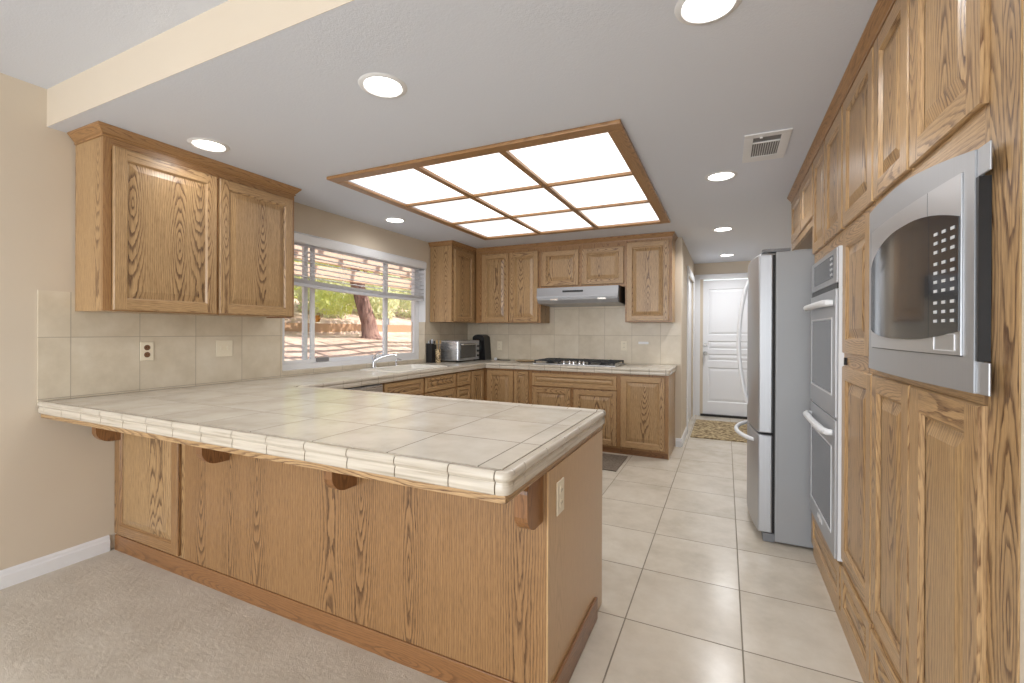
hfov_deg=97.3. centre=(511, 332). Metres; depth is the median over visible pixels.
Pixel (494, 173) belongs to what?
diffuser
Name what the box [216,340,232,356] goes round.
wall switch
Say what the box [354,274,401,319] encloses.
shrub
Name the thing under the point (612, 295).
range hood
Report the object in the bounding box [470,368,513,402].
base cabinet
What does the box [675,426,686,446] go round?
baseboard
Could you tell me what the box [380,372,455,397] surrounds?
base cabinet
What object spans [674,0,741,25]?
recessed light
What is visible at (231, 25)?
beam
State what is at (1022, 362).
wall
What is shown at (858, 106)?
tall cabinet
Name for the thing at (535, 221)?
diffuser
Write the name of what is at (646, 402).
base cabinet
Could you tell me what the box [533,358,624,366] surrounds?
gas cooktop
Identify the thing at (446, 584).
base cabinet
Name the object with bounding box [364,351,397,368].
kitchen faucet
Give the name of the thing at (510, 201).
diffuser
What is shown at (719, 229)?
recessed light
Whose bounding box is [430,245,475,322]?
upper cabinet
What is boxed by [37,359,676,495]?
countertop
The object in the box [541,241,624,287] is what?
upper cabinet
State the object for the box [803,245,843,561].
double wall oven
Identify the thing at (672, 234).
crown molding
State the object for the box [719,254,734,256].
recessed light
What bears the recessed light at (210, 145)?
in the ceiling at (289, 105)
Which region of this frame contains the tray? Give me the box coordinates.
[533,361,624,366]
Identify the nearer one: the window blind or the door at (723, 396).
the window blind
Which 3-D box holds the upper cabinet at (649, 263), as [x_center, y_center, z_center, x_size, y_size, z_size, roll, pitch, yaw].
[1.547,-0.588,5.049,0.493,0.957,0.330,0,0,25]
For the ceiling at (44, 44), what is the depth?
1.91 m
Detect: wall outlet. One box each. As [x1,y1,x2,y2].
[140,342,153,360]
[497,341,501,349]
[556,477,563,515]
[621,341,626,350]
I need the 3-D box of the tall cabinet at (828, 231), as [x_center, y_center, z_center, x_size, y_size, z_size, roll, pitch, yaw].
[1.883,0.117,2.151,0.655,2.357,0.740,0,0,25]
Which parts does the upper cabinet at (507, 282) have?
door, raised panel, raised panel, door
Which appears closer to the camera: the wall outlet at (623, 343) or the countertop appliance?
the wall outlet at (623, 343)
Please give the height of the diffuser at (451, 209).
0.004 m
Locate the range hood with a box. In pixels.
[537,285,624,306]
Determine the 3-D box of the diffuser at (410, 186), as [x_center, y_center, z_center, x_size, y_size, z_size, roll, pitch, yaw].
[-0.753,-1.085,3.361,0.619,0.004,0.706,0,0,25]
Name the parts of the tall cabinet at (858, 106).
raised panel, door, raised panel, raised panel, drawer, door, raised panel, door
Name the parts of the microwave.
door glass, door, control panel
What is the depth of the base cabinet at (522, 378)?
5.21 m
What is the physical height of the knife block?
0.280 m
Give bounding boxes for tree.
[294,258,382,339]
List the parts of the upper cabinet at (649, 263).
raised panel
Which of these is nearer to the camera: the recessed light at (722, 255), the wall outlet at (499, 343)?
the wall outlet at (499, 343)
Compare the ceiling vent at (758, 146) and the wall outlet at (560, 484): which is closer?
the wall outlet at (560, 484)
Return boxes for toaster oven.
[437,340,478,361]
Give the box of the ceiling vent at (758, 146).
[742,128,792,162]
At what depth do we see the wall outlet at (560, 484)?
1.57 m
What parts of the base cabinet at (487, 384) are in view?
door, raised panel, raised panel, door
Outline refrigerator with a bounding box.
[734,248,814,547]
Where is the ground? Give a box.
[284,296,410,360]
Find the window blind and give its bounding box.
[294,231,426,300]
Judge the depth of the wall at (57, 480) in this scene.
2.35 m
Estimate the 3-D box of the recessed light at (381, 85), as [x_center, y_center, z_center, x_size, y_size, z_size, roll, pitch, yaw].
[-0.564,-1.071,1.970,0.208,0.009,0.208,0,0,25]
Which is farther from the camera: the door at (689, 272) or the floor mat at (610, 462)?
the door at (689, 272)
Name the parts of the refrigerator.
handle, handle, door, freezer drawer, door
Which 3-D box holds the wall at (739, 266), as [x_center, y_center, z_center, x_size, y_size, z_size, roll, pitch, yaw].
[3.690,0.018,6.728,1.799,2.560,0.120,0,0,25]
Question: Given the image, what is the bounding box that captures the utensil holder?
[435,340,440,362]
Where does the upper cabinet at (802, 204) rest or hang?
attached to the wall at (1022, 362)
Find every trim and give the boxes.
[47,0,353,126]
[295,231,425,321]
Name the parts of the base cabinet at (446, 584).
raised panel, door, frame, moulding, support trim, panel, panel, moulding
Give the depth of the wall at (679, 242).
5.09 m
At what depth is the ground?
10.69 m
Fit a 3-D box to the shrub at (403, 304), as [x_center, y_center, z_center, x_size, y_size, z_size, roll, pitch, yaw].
[-4.064,-1.621,18.733,1.995,3.050,2.158,0,0,25]
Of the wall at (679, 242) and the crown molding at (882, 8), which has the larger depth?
the wall at (679, 242)
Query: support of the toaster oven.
on the countertop
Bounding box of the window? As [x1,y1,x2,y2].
[282,243,418,370]
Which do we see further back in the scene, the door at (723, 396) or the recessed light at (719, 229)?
the door at (723, 396)
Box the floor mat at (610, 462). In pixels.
[602,453,627,471]
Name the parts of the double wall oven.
handle, handle, glass trim, glass, glass trim, glass, oven door, oven door, control panel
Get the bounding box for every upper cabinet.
[67,121,301,317]
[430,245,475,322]
[476,248,549,322]
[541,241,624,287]
[625,237,674,322]
[791,163,812,250]
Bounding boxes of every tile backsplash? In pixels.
[37,290,467,401]
[467,306,680,365]
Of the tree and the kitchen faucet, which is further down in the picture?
the kitchen faucet
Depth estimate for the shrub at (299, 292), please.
14.19 m
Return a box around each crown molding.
[428,231,677,252]
[787,0,895,203]
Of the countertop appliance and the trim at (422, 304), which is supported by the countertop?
the countertop appliance
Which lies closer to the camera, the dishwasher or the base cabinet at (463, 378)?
the dishwasher
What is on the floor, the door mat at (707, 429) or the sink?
the door mat at (707, 429)
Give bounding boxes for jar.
[435,349,440,362]
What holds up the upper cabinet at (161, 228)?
attached to the wall at (57, 480)
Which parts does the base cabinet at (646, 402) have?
door, raised panel, panel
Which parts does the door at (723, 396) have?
panel, panel, panel, panel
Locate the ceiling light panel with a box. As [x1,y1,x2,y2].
[326,119,670,239]
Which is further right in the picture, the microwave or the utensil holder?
the microwave
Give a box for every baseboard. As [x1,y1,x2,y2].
[0,535,109,589]
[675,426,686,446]
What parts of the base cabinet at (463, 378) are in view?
drawer, raised panel, drawer, raised panel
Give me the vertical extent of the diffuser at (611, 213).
0.004 m
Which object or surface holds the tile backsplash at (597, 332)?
attached to the wall at (679, 242)
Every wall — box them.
[0,73,443,569]
[285,323,410,331]
[468,237,682,444]
[682,240,693,434]
[694,261,750,413]
[1020,9,1023,682]
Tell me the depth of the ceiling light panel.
3.31 m
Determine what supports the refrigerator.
on the floor
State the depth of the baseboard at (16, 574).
2.40 m
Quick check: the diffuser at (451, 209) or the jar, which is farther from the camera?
the jar
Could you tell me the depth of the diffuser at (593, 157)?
2.83 m
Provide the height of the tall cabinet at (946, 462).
2.357 m
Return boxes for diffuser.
[350,169,463,203]
[414,198,503,221]
[424,153,538,193]
[460,219,532,235]
[479,188,568,214]
[510,132,629,182]
[517,212,590,230]
[553,175,646,207]
[581,203,658,224]
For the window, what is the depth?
4.15 m
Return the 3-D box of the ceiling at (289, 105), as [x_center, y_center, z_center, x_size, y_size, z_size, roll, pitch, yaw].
[1.854,-1.089,4.710,6.200,0.040,7.900,0,0,25]
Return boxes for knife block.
[426,339,435,362]
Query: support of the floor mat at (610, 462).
on the floor
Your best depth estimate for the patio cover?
8.17 m
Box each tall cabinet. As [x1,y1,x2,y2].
[811,105,844,628]
[841,45,876,682]
[870,0,1023,682]
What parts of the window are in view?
sash, sash, sash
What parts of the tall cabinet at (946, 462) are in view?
raised panel, drawer, raised panel, raised panel, door, door, raised panel, raised panel, door, door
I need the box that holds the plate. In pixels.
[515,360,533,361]
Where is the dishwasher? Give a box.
[346,384,382,391]
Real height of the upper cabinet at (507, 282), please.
0.957 m
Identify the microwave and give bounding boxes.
[869,140,991,396]
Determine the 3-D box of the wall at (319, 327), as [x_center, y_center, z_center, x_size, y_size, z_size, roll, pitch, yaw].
[-3.876,0.053,16.220,0.200,0.600,42.000,0,0,25]
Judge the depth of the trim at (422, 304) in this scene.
5.39 m
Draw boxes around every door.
[686,266,694,433]
[694,273,747,418]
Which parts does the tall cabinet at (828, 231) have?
door, raised panel, raised panel, drawer, raised panel, door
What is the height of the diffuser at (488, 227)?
0.004 m
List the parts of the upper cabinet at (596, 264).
door, raised panel, door, raised panel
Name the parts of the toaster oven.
door, frame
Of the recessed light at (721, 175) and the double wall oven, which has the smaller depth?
the double wall oven
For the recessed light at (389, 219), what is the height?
0.009 m
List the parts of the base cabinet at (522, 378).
raised panel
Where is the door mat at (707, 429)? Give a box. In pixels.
[690,419,746,442]
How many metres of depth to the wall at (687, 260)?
5.58 m
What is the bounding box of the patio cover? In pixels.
[294,245,410,289]
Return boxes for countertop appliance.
[473,335,490,359]
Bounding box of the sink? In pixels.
[360,364,447,371]
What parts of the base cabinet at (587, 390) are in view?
door, raised panel, drawer, raised panel, raised panel, door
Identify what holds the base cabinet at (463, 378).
on the floor
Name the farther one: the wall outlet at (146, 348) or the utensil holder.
the utensil holder
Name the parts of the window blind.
ladder cord, rail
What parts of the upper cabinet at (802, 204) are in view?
raised panel, door, frame, door, raised panel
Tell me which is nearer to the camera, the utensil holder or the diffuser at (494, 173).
the diffuser at (494, 173)
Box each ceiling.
[0,0,227,88]
[48,0,877,263]
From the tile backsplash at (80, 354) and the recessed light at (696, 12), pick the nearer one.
the recessed light at (696, 12)
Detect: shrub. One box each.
[294,261,354,318]
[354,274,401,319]
[392,276,410,317]
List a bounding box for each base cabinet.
[41,414,602,682]
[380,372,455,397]
[455,370,470,398]
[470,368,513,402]
[514,369,530,403]
[531,370,618,453]
[619,372,674,459]
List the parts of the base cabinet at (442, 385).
drawer, raised panel, door, drawer, raised panel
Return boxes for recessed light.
[187,137,229,152]
[358,72,406,98]
[384,217,405,222]
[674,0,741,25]
[705,171,737,181]
[712,227,733,231]
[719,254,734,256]
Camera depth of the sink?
4.72 m
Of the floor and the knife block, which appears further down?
the floor
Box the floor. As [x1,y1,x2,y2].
[0,415,863,682]
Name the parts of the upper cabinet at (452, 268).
frame, door, raised panel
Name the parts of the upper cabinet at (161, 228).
door, raised panel, crown moulding, door, raised panel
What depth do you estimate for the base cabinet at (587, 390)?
4.90 m
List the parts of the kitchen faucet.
lever, spout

